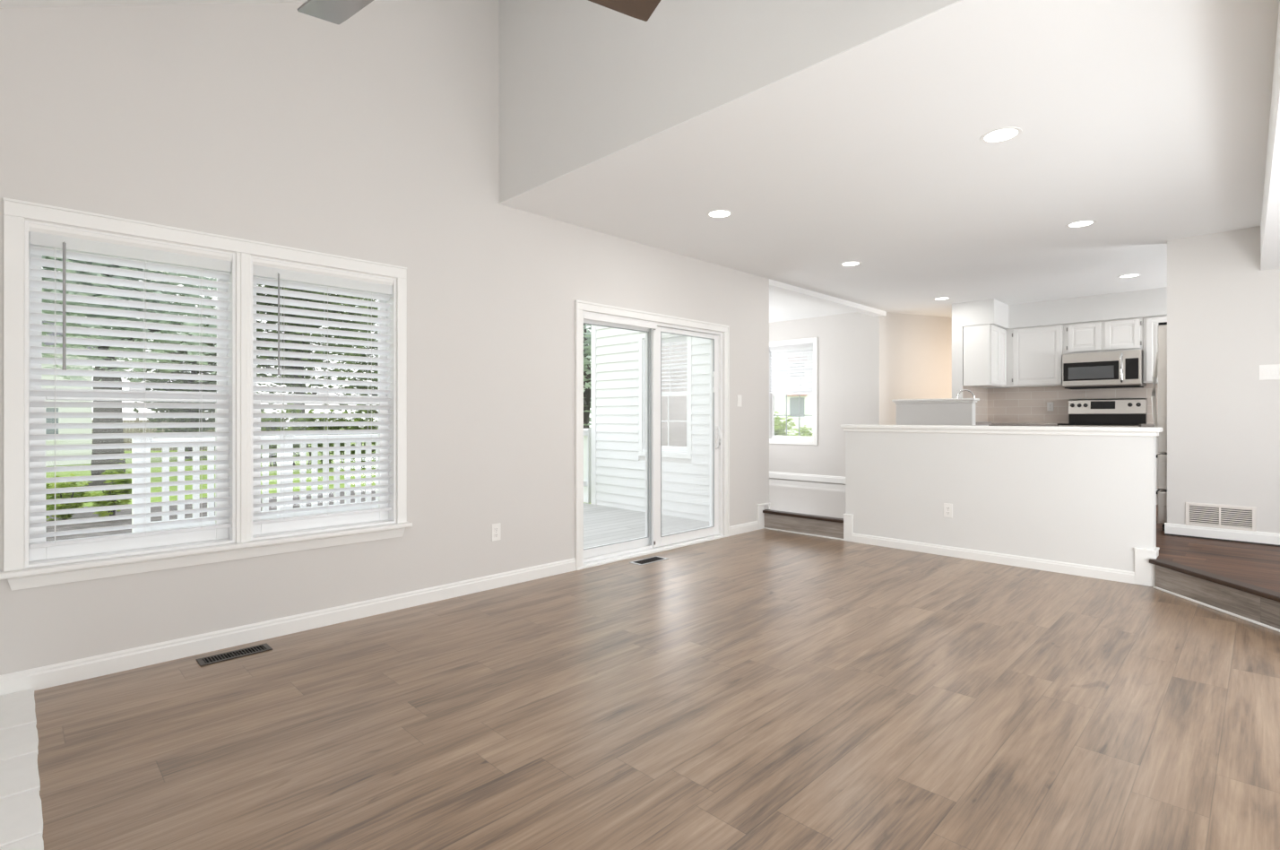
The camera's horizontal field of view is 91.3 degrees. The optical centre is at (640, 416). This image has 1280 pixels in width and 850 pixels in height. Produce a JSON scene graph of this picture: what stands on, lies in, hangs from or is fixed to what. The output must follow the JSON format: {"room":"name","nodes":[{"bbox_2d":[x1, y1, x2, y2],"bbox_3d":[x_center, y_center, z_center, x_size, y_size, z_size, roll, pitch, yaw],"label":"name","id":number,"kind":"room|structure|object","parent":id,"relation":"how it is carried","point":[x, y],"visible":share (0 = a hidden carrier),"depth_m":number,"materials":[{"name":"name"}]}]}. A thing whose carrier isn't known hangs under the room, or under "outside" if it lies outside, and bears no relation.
{"room":"living room","nodes":[
{"label":"living room","id":0,"kind":"room"},
{"bbox_2d":[0,0,769,674],"bbox_3d":[-0.948,-0.823,4.419,6.390,4.215,0.150,0,0,-45],"label":"wall","id":1,"kind":"structure","parent":0,"point":[372,135],"depth_m":3.68,"materials":[{"name":"beige paint"}]},
{"bbox_2d":[0,197,412,590],"bbox_3d":[-2.076,-0.092,3.250,1.764,1.637,0.203,0,0,-45],"label":"window","id":2,"kind":"structure","parent":1,"relation":"in","point":[70,553],"depth_m":2.98,"materials":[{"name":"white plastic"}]},
{"bbox_2d":[29,231,231,548],"bbox_3d":[-2.364,-0.115,2.951,0.738,1.360,0.069,0,0,-45],"label":"window blind","id":3,"kind":"object","parent":2,"relation":"attached to","point":[41,244],"visible":1,"depth_m":2.92,"materials":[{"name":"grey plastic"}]},
{"bbox_2d":[252,264,392,524],"bbox_3d":[-1.775,-0.115,3.542,0.739,1.360,0.067,0,0,-45],"label":"window blind","id":4,"kind":"object","parent":2,"relation":"attached to","point":[264,275],"visible":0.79,"depth_m":3.52,"materials":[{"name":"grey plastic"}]},
{"bbox_2d":[250,256,396,540],"bbox_3d":[-1.800,-0.099,3.567,0.771,1.483,0.147,0,0,-45],"label":"window","id":5,"kind":"structure","parent":1,"relation":"in","point":[306,526],"depth_m":3.63,"materials":[{"name":"white plastic"}]},
{"bbox_2d":[0,502,769,695],"bbox_3d":[-0.845,1.036,4.401,6.268,0.258,0.021,0,0,-45],"label":"baseboard","id":6,"kind":"structure","parent":1,"relation":"attached to","point":[52,675],"depth_m":3.27,"materials":[{"name":"white paint"}]},
{"bbox_2d":[491,522,500,541],"bbox_3d":[-0.982,0.787,4.273,0.070,0.116,0.008,0,0,-45],"label":"wall outlet","id":7,"kind":"object","parent":1,"relation":"attached to","point":[495,527],"visible":1,"depth_m":4.27,"materials":[{"name":"white plastic"}]},
{"bbox_2d":[574,299,729,570],"bbox_3d":[0.188,0.138,5.432,1.916,2.054,0.024,0,0,-45],"label":"door frame","id":8,"kind":"structure","parent":1,"relation":"attached to","point":[580,306],"depth_m":4.92,"materials":[{"name":"white paint"}]},
{"bbox_2d":[582,310,722,565],"bbox_3d":[0.137,0.175,5.483,1.778,1.990,0.176,0,0,-45],"label":"door","id":9,"kind":"structure","parent":1,"relation":"in","point":[653,540],"depth_m":5.47,"materials":[{"name":"white plastic"}]},
{"bbox_2d":[577,535,729,570],"bbox_3d":[0.186,1.158,5.434,1.908,0.014,0.038,0,0,-45],"label":"door threshold","id":10,"kind":"structure","parent":1,"relation":"attached to","point":[722,536],"depth_m":5.30,"materials":[{"name":"white paint"}]},
{"bbox_2d":[737,394,741,406],"bbox_3d":[0.995,-0.162,6.250,0.070,0.116,0.008,0,0,-45],"label":"light switch","id":11,"kind":"object","parent":1,"relation":"attached to","point":[739,395],"visible":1,"depth_m":6.25,"materials":[{"name":"white plastic"}]},
{"bbox_2d":[34,528,1279,849],"bbox_3d":[1.043,1.225,2.507,6.260,0.120,5.570,0,0,-45],"label":"floor","id":12,"kind":"structure","parent":0,"point":[762,688],"depth_m":2.42,"materials":[{"name":"wood"}]},
{"bbox_2d":[0,688,43,849],"bbox_3d":[-1.928,1.158,1.536,0.676,0.014,2.494,0,0,-45],"label":"hearth","id":13,"kind":"object","parent":12,"relation":"on","point":[21,808],"visible":1,"depth_m":2.01,"materials":[{"name":"white paint"}]},
{"bbox_2d":[196,643,272,665],"bbox_3d":[-1.983,1.162,3.065,0.300,0.006,0.110,0,0,-45],"label":"floor vent","id":14,"kind":"object","parent":12,"relation":"in","point":[247,651],"visible":1,"depth_m":3.06,"materials":[{"name":"brown metal"}]},
{"bbox_2d":[629,555,668,565],"bbox_3d":[0.074,1.162,5.066,0.320,0.006,0.140,0,0,-45],"label":"floor vent","id":15,"kind":"object","parent":12,"relation":"in","point":[655,558],"visible":1,"depth_m":5.05,"materials":[{"name":"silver metal"}]},
{"bbox_2d":[498,0,959,203],"bbox_3d":[1.008,-2.300,2.401,0.120,1.670,5.470,0,0,-45],"label":"wall header","id":16,"kind":"structure","parent":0,"point":[581,82],"depth_m":3.35,"materials":[{"name":"paint"}]},
{"bbox_2d":[769,289,855,322],"bbox_3d":[1.372,-1.555,8.648,3.110,0.120,2.590,0,0,-45],"label":"ceiling","id":17,"kind":"structure","parent":0,"point":[782,307],"depth_m":8.66,"materials":[{"name":"white paint"}]},
{"bbox_2d":[769,311,879,484],"bbox_3d":[2.482,-0.270,9.638,0.140,2.490,2.520,0,0,-45],"label":"wall","id":18,"kind":"structure","parent":0,"point":[848,344],"depth_m":9.15,"materials":[{"name":"beige paint"}]},
{"bbox_2d":[769,337,817,445],"bbox_3d":[2.370,-0.385,9.738,0.155,1.620,0.940,0,0,-45],"label":"window","id":19,"kind":"structure","parent":18,"relation":"in","point":[786,439],"depth_m":9.64,"materials":[{"name":"white paint"}]},
{"bbox_2d":[769,343,812,392],"bbox_3d":[2.351,-0.748,9.719,0.055,0.735,0.760,0,0,-45],"label":"window blind","id":20,"kind":"object","parent":19,"relation":"attached to","point":[806,348],"visible":1,"depth_m":9.71,"materials":[{"name":"white plastic"}]},
{"bbox_2d":[769,471,845,484],"bbox_3d":[2.423,0.917,9.586,0.016,0.100,2.510,0,0,-45],"label":"baseboard","id":21,"kind":"structure","parent":18,"relation":"attached to","point":[772,474],"depth_m":9.46,"materials":[{"name":"white paint"}]},
{"bbox_2d":[590,324,1156,571],"bbox_3d":[1.481,-0.185,6.421,0.165,2.900,5.895,0,0,-45],"label":"wall","id":22,"kind":"structure","parent":0,"point":[1089,500],"depth_m":5.23,"materials":[{"name":"paint"}]},
{"bbox_2d":[638,332,691,458],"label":"window","id":23,"kind":"structure","parent":22,"relation":"in","point":[672,452],"depth_m":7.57,"materials":[{"name":"white paint"}]},
{"bbox_2d":[661,336,686,392],"bbox_3d":[0.369,-0.620,7.596,0.055,0.670,0.680,0,0,-45],"label":"window blind","id":24,"kind":"object","parent":23,"relation":"attached to","point":[681,339],"visible":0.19,"depth_m":7.53,"materials":[{"name":"white plastic"}]},
{"bbox_2d":[762,509,843,522],"bbox_3d":[1.621,0.986,6.242,0.100,0.029,0.908,0,0,-45],"label":"trim","id":25,"kind":"structure","parent":22,"relation":"attached to","point":[767,511],"depth_m":6.19,"materials":[{"name":"wood"}]},
{"bbox_2d":[763,527,843,540],"bbox_3d":[1.609,1.158,6.216,0.014,0.014,0.892,0,0,-45],"label":"trim","id":26,"kind":"structure","parent":22,"relation":"attached to","point":[764,527],"depth_m":6.19,"materials":[{"name":"white paint"}]},
{"bbox_2d":[764,512,843,538],"bbox_3d":[1.619,1.083,6.237,0.030,0.165,0.908,0,0,-45],"label":"stair riser","id":27,"kind":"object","parent":22,"relation":"attached to","point":[806,525],"depth_m":6.20,"materials":[{"name":"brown wood"}]},
{"bbox_2d":[943,502,952,518],"bbox_3d":[2.584,0.784,5.245,0.008,0.116,0.070,0,0,-45],"label":"wall outlet","id":28,"kind":"object","parent":22,"relation":"attached to","point":[947,507],"visible":1,"depth_m":5.24,"materials":[{"name":"white plastic"}]},
{"bbox_2d":[843,513,1159,586],"bbox_3d":[2.775,1.039,5.136,0.151,0.252,2.289,0,0,-45],"label":"baseboard","id":29,"kind":"structure","parent":22,"relation":"attached to","point":[1144,574],"depth_m":4.84,"materials":[{"name":"white paint"}]},
{"bbox_2d":[840,423,1162,436],"bbox_3d":[2.781,0.104,5.146,0.200,0.062,2.325,0,0,-45],"label":"cap","id":30,"kind":"object","parent":22,"relation":"on","point":[1132,431],"visible":1,"depth_m":4.87,"materials":[{"name":"white paint"}]},
{"bbox_2d":[1149,558,1279,602],"bbox_3d":[3.461,0.986,2.586,0.100,0.029,3.396,0,0,2],"label":"trim","id":31,"kind":"structure","parent":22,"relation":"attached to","point":[1267,593],"depth_m":3.75,"materials":[{"name":"brown wood"}]},
{"bbox_2d":[1152,586,1279,631],"bbox_3d":[3.433,1.158,2.577,0.014,0.014,3.376,0,0,2],"label":"trim","id":32,"kind":"structure","parent":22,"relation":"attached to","point":[1155,587],"depth_m":3.75,"materials":[{"name":"white paint"}]},
{"bbox_2d":[1155,564,1279,629],"bbox_3d":[3.455,1.083,2.576,0.030,0.165,3.376,0,0,2],"label":"stair riser","id":33,"kind":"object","parent":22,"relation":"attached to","point":[1259,609],"depth_m":3.75,"materials":[{"name":"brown wood"}]},
{"bbox_2d":[499,0,1279,317],"bbox_3d":[4.458,-1.523,5.865,9.900,0.124,5.490,0,0,-45],"label":"ceiling","id":34,"kind":"structure","parent":0,"point":[1147,121],"depth_m":3.63,"materials":[{"name":"white paint"}]},
{"bbox_2d":[706,209,733,218],"bbox_3d":[0.573,-1.462,4.504,0.196,0.006,0.196,0,0,-45],"label":"recessed light","id":35,"kind":"object","parent":34,"relation":"in","point":[711,212],"visible":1,"depth_m":4.50,"materials":[{"name":"white plastic"}]},
{"bbox_2d":[769,278,886,316],"bbox_3d":[2.341,-1.492,7.700,2.900,0.185,0.140,0,0,-45],"label":"beam","id":36,"kind":"structure","parent":34,"relation":"attached to","point":[774,285],"depth_m":7.49,"materials":[{"name":"white paint"}]},
{"bbox_2d":[840,260,861,266],"bbox_3d":[2.012,-1.462,5.971,0.196,0.006,0.196,0,0,-45],"label":"recessed light","id":37,"kind":"object","parent":34,"relation":"in","point":[852,262],"visible":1,"depth_m":5.98,"materials":[{"name":"white plastic"}]},
{"bbox_2d":[933,296,950,300],"bbox_3d":[3.727,-1.462,7.729,0.196,0.006,0.196,0,0,-45],"label":"recessed light","id":38,"kind":"object","parent":34,"relation":"in","point":[938,298],"visible":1,"depth_m":7.75,"materials":[{"name":"white"}]},
{"bbox_2d":[979,126,1022,143],"bbox_3d":[1.872,-1.462,3.247,0.196,0.006,0.196,0,0,-45],"label":"recessed light","id":39,"kind":"object","parent":34,"relation":"in","point":[1019,131],"visible":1,"depth_m":3.25,"materials":[{"name":"white paint"}]},
{"bbox_2d":[1065,219,1096,227],"bbox_3d":[3.337,-1.462,4.738,0.196,0.006,0.196,0,0,-45],"label":"recessed light","id":40,"kind":"object","parent":34,"relation":"in","point":[1086,220],"visible":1,"depth_m":4.73,"materials":[{"name":"white plastic"}]},
{"bbox_2d":[1117,273,1141,277],"bbox_3d":[5.070,-1.462,6.484,0.196,0.006,0.196,0,0,-45],"label":"recessed light","id":41,"kind":"object","parent":34,"relation":"in","point":[1133,274],"visible":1,"depth_m":6.47,"materials":[{"name":"white plastic"}]},
{"bbox_2d":[879,311,951,424],"bbox_3d":[4.529,-0.245,9.224,2.636,2.440,0.120,0,0,-21],"label":"wall","id":42,"kind":"structure","parent":0,"point":[915,350],"depth_m":8.91,"materials":[{"name":"beige paint"}]},
{"bbox_2d":[896,402,975,425],"bbox_3d":[3.534,0.394,7.511,0.120,1.162,0.875,0,0,-45],"label":"wall","id":43,"kind":"structure","parent":0,"point":[939,413],"depth_m":7.43,"materials":[{"name":"paint"}]},
{"bbox_2d":[891,397,979,403],"bbox_3d":[3.534,-0.190,7.511,0.190,0.050,0.945,0,0,-45],"label":"cap","id":44,"kind":"object","parent":43,"relation":"on","point":[948,400],"visible":0.98,"depth_m":7.42,"materials":[{"name":"white paint"}]},
{"bbox_2d":[951,302,986,397],"bbox_3d":[4.900,-0.245,8.867,2.330,2.440,0.130,0,0,-45],"label":"wall partition","id":45,"kind":"structure","parent":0,"point":[957,330],"depth_m":8.04,"materials":[{"name":"paint"}]},
{"bbox_2d":[963,323,1006,387],"bbox_3d":[4.483,-0.775,8.119,0.678,0.760,0.320,0,0,-45],"label":"upper cabinet","id":46,"kind":"object","parent":45,"relation":"attached to","point":[984,345],"visible":1,"depth_m":7.90,"materials":[{"name":"white paint"}]},
{"bbox_2d":[962,383,1157,423],"bbox_3d":[5.211,-0.157,7.615,0.980,0.476,2.080,0,0,-45],"label":"backsplash","id":47,"kind":"structure","parent":45,"relation":"attached to","point":[1012,404],"depth_m":8.25,"materials":[{"name":"beige tile"}]},
{"bbox_2d":[1046,401,1053,410],"bbox_3d":[5.348,-0.135,8.155,0.008,0.116,0.070,0,0,-45],"label":"wall outlet","id":48,"kind":"object","parent":47,"relation":"attached to","point":[1050,405],"visible":1,"depth_m":8.15,"materials":[{"name":"white plastic"}]},
{"bbox_2d":[961,286,1167,329],"bbox_3d":[6.056,-1.310,6.756,1.002,0.310,4.490,0,0,-45],"label":"soffit","id":49,"kind":"structure","parent":45,"relation":"attached to","point":[1151,302],"depth_m":7.71,"materials":[{"name":"paint"}]},
{"bbox_2d":[769,477,1279,592],"bbox_3d":[3.737,1.067,7.096,9.181,0.185,8.250,0,0,-45],"label":"floor","id":50,"kind":"structure","parent":0,"point":[1258,565],"depth_m":4.68,"materials":[{"name":"brown wood"}]},
{"bbox_2d":[1058,397,1146,426],"bbox_3d":[5.519,0.376,7.479,0.715,1.198,0.768,0,0,-45],"label":"range","id":51,"kind":"object","parent":50,"relation":"on","point":[1121,411],"visible":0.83,"depth_m":7.61,"materials":[{"name":"silver metal"}]},
{"bbox_2d":[1058,423,1145,424],"bbox_3d":[5.515,0.087,7.475,0.570,0.016,0.768,0,0,-45],"label":"cooktop","id":52,"kind":"object","parent":51,"relation":"in","point":[1059,423],"depth_m":7.35,"materials":[{"name":"black glass"}]},
{"bbox_2d":[1151,426,1160,504],"bbox_3d":[5.945,0.544,7.136,0.617,0.862,0.285,0,0,-45],"label":"base cabinet","id":53,"kind":"object","parent":50,"relation":"on","point":[1157,453],"visible":0.02,"depth_m":6.93,"materials":[{"name":"white paint"}]},
{"bbox_2d":[1141,423,1154,426],"bbox_3d":[5.944,0.097,7.125,0.621,0.032,0.310,0,0,-45],"label":"countertop","id":54,"kind":"structure","parent":53,"relation":"on","point":[1142,425],"depth_m":6.97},
{"bbox_2d":[1150,321,1167,530],"bbox_3d":[4.993,0.084,5.429,0.900,1.782,0.856,0,0,-45],"label":"refrigerator","id":55,"kind":"object","parent":50,"relation":"on","point":[1160,367],"visible":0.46,"depth_m":5.34,"materials":[{"name":"silver metal"}]},
{"bbox_3d":[3.798,0.535,7.757,0.597,0.880,0.800,0,0,-45],"label":"base cabinet","id":56,"kind":"object","parent":50,"relation":"on","visible":0},
{"bbox_2d":[975,421,991,424],"bbox_3d":[3.801,0.076,7.761,0.608,0.038,0.840,0,0,-45],"label":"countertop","id":57,"kind":"structure","parent":56,"relation":"on","point":[976,422],"depth_m":7.49,"materials":[{"name":"white stone"}]},
{"bbox_2d":[955,389,975,397],"bbox_3d":[3.873,-0.135,7.435,0.243,0.391,0.089,0,0,2],"label":"kitchen faucet","id":58,"kind":"object","parent":57,"relation":"on","point":[959,392],"visible":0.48,"depth_m":7.45,"materials":[{"name":"silver metal"}]},
{"bbox_3d":[4.941,0.544,8.140,0.617,0.862,0.953,0,0,-45],"label":"base cabinet","id":59,"kind":"object","parent":50,"relation":"on","visible":0},
{"bbox_2d":[988,423,1058,425],"bbox_3d":[4.939,0.097,8.129,0.621,0.032,0.951,0,0,-45],"label":"countertop","id":60,"kind":"structure","parent":59,"relation":"on","point":[992,424],"depth_m":7.82,"materials":[{"name":"black stone"}]},
{"bbox_2d":[1167,225,1279,533],"bbox_3d":[5.233,-0.245,4.405,0.130,2.440,2.328,0,0,-45],"label":"wall","id":61,"kind":"structure","parent":0,"point":[1223,311],"depth_m":4.95,"materials":[{"name":"beige paint"}]},
{"bbox_2d":[1184,501,1256,531],"bbox_3d":[4.588,0.786,4.950,0.010,0.187,0.412,0,0,-45],"label":"air vent","id":62,"kind":"object","parent":61,"relation":"in","point":[1225,516],"visible":1,"depth_m":4.94,"materials":[{"name":"white metal"}]},
{"bbox_2d":[1164,522,1279,545],"bbox_3d":[5.176,0.920,4.357,0.018,0.085,2.342,0,0,-45],"label":"baseboard","id":63,"kind":"structure","parent":61,"relation":"attached to","point":[1261,537],"depth_m":4.93,"materials":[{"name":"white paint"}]},
{"bbox_2d":[1259,363,1279,380],"bbox_3d":[4.802,-0.340,4.738,0.008,0.116,0.162,0,0,-45],"label":"light switch","id":64,"kind":"object","parent":61,"relation":"attached to","point":[1267,372],"visible":1,"depth_m":4.75,"materials":[{"name":"white plastic"}]},
{"bbox_2d":[1260,0,1279,270],"bbox_3d":[3.869,-1.292,2.651,4.280,0.345,1.778,0,0,-45],"label":"wall","id":65,"kind":"structure","parent":0,"point":[1270,214],"depth_m":3.18,"materials":[{"name":"white paint"}]},
{"bbox_3d":[-0.096,-2.204,1.319,3.210,1.693,5.740,0,0,-45],"label":"vault","id":66,"kind":"object","parent":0,"visible":0},
{"bbox_2d":[297,0,661,24],"bbox_3d":[-0.528,-1.665,1.736,1.163,0.970,1.128,0,0,-45],"label":"ceiling fan","id":67,"kind":"object","parent":66,"relation":"hanging from","point":[337,12],"visible":1,"depth_m":1.96,"materials":[{"name":"brown wood"}]},
{"bbox_3d":[6.452,-0.245,7.152,0.120,2.440,4.490,0,0,-45],"label":"wall","id":68,"kind":"structure","parent":0,"visible":0},
{"bbox_2d":[1005,324,1063,387],"bbox_3d":[5.149,-0.775,8.129,0.324,0.760,0.643,0,0,-45],"label":"upper cabinet","id":69,"kind":"object","parent":68,"relation":"attached to","point":[1033,354],"visible":0.94,"depth_m":8.01,"materials":[{"name":"white paint"}]},
{"bbox_2d":[1063,317,1142,354],"bbox_3d":[5.653,-0.968,7.625,0.324,0.375,0.778,0,0,-45],"label":"upper cabinet","id":70,"kind":"object","parent":68,"relation":"attached to","point":[1118,334],"visible":0.97,"depth_m":7.51,"materials":[{"name":"white paint"}]},
{"bbox_2d":[1062,349,1146,389],"bbox_3d":[5.608,-0.564,7.578,0.454,0.422,0.770,0,0,-45],"label":"microwave","id":71,"kind":"object","parent":70,"relation":"attached to","point":[1119,368],"visible":0.98,"depth_m":7.43,"materials":[{"name":"silver metal"}]},
{"bbox_2d":[1142,315,1167,383],"bbox_3d":[6.144,-0.775,7.136,0.320,0.760,0.603,0,0,-45],"label":"upper cabinet","id":72,"kind":"object","parent":68,"relation":"attached to","point":[1150,324],"visible":0.18,"depth_m":7.20,"materials":[{"name":"white paint"}]},
{"label":"outside","id":73,"kind":"structure","parent":0,"visible":0},
{"bbox_2d":[45,427,590,506],"bbox_3d":[-37.477,1.885,44.548,130.000,0.200,104.000,0,0,-45],"label":"lawn","id":74,"kind":"structure","parent":73,"point":[51,474],"depth_m":19.02,"materials":[{"name":"green plant"}]},
{"bbox_2d":[42,311,97,466],"bbox_3d":[-25.781,-1.510,21.737,7.800,6.690,8.600,0,0,25],"label":"house","id":75,"kind":"structure","parent":74,"relation":"on","point":[44,376],"depth_m":23.21,"materials":[{"name":"grey"}]},
{"bbox_2d":[42,255,272,485],"bbox_3d":[-14.219,-2.926,16.497,7.616,9.565,7.664,0,0,-15],"label":"tree","id":76,"kind":"object","parent":74,"relation":"on","point":[77,335],"visible":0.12,"depth_m":16.21,"materials":[{"name":"green plant"}]},
{"bbox_2d":[92,417,261,450],"bbox_3d":[-24.667,0.935,33.510,9.038,1.800,0.100,0,0,-6],"label":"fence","id":77,"kind":"object","parent":74,"relation":"on","point":[139,429],"visible":0.07,"depth_m":33.27,"materials":[{"name":"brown wood"}]},
{"bbox_2d":[123,292,259,458],"bbox_3d":[-19.323,-2.210,27.008,4.938,8.116,5.050,0,0,6],"label":"tree","id":78,"kind":"object","parent":74,"relation":"on","point":[196,372],"visible":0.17,"depth_m":26.24,"materials":[{"name":"green plant"}]},
{"bbox_2d":[45,488,375,541],"bbox_3d":[-7.039,1.795,11.771,6.624,0.080,7.000,0,0,-45],"label":"mulch bed","id":79,"kind":"object","parent":74,"relation":"on","point":[87,514],"visible":0.03,"depth_m":10.89,"materials":[{"name":"brown soil"}]},
{"bbox_2d":[45,473,93,520],"bbox_3d":[-9.724,1.381,10.626,0.730,0.857,0.802,0,0,7],"label":"shrub","id":80,"kind":"object","parent":79,"relation":"on","point":[66,505],"visible":0.45,"depth_m":10.49,"materials":[{"name":"green plant"}]},
{"bbox_2d":[87,458,131,516],"bbox_3d":[-8.963,1.268,10.715,0.805,1.082,0.668,0,0,-45],"label":"shrub","id":81,"kind":"object","parent":79,"relation":"on","point":[115,502],"visible":0.44,"depth_m":10.60,"materials":[{"name":"green plant"}]},
{"bbox_2d":[208,284,377,455],"bbox_3d":[-14.682,-3.821,26.931,6.602,11.344,7.118,0,0,-32],"label":"tree","id":82,"kind":"object","parent":74,"relation":"on","point":[258,285],"visible":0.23,"depth_m":26.14,"materials":[{"name":"green plant"}]},
{"bbox_2d":[260,403,378,468],"bbox_3d":[-10.808,0.625,21.695,6.117,2.577,1.683,0,0,-12],"label":"hedge","id":83,"kind":"object","parent":74,"relation":"on","point":[263,419],"visible":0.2,"depth_m":21.42,"materials":[{"name":"green plant"}]},
{"bbox_2d":[311,294,378,420],"bbox_3d":[-15.306,-6.043,36.988,8.664,15.792,8.575,0,0,-33],"label":"tree","id":84,"kind":"object","parent":74,"relation":"on","point":[369,307],"visible":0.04,"depth_m":35.53,"materials":[{"name":"green plant"}]},
{"bbox_2d":[583,323,590,428],"bbox_3d":[-1.505,-2.813,18.943,6.163,9.324,6.433,0,0,-45],"label":"tree","id":85,"kind":"object","parent":74,"relation":"on","point":[586,332],"visible":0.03,"depth_m":18.86,"materials":[{"name":"green plant"}]},
{"bbox_2d":[774,411,801,435],"bbox_3d":[3.351,0.836,15.463,1.667,1.950,1.401,0,0,-45],"label":"shrub","id":86,"kind":"object","parent":74,"relation":"on","point":[779,429],"visible":0.19,"depth_m":15.20,"materials":[{"name":"green plant"}]},
{"bbox_2d":[774,349,812,435],"bbox_3d":[10.249,-2.270,39.971,11.600,8.210,8.860,0,0,17],"label":"house","id":87,"kind":"structure","parent":74,"relation":"on","point":[792,400],"depth_m":36.17,"materials":[{"name":"grey"}]},
{"bbox_2d":[793,424,812,436],"bbox_3d":[4.521,1.019,17.223,1.450,1.584,1.374,0,0,30],"label":"shrub","id":88,"kind":"object","parent":74,"relation":"on","point":[804,431],"visible":0.05,"depth_m":17.10,"materials":[{"name":"green plant"}]},
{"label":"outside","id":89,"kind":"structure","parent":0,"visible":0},
{"bbox_2d":[583,502,709,548],"bbox_3d":[-3.557,1.221,3.932,10.530,0.088,2.850,0,0,-45],"label":"deck","id":90,"kind":"object","parent":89,"point":[602,524],"depth_m":6.82,"materials":[{"name":"white wood"}]},
{"bbox_2d":[131,428,590,532],"bbox_3d":[-2.424,0.668,6.910,4.991,1.017,0.136,0,0,-45],"label":"deck railing","id":91,"kind":"object","parent":90,"relation":"on","point":[586,431],"visible":0.35,"depth_m":5.89,"materials":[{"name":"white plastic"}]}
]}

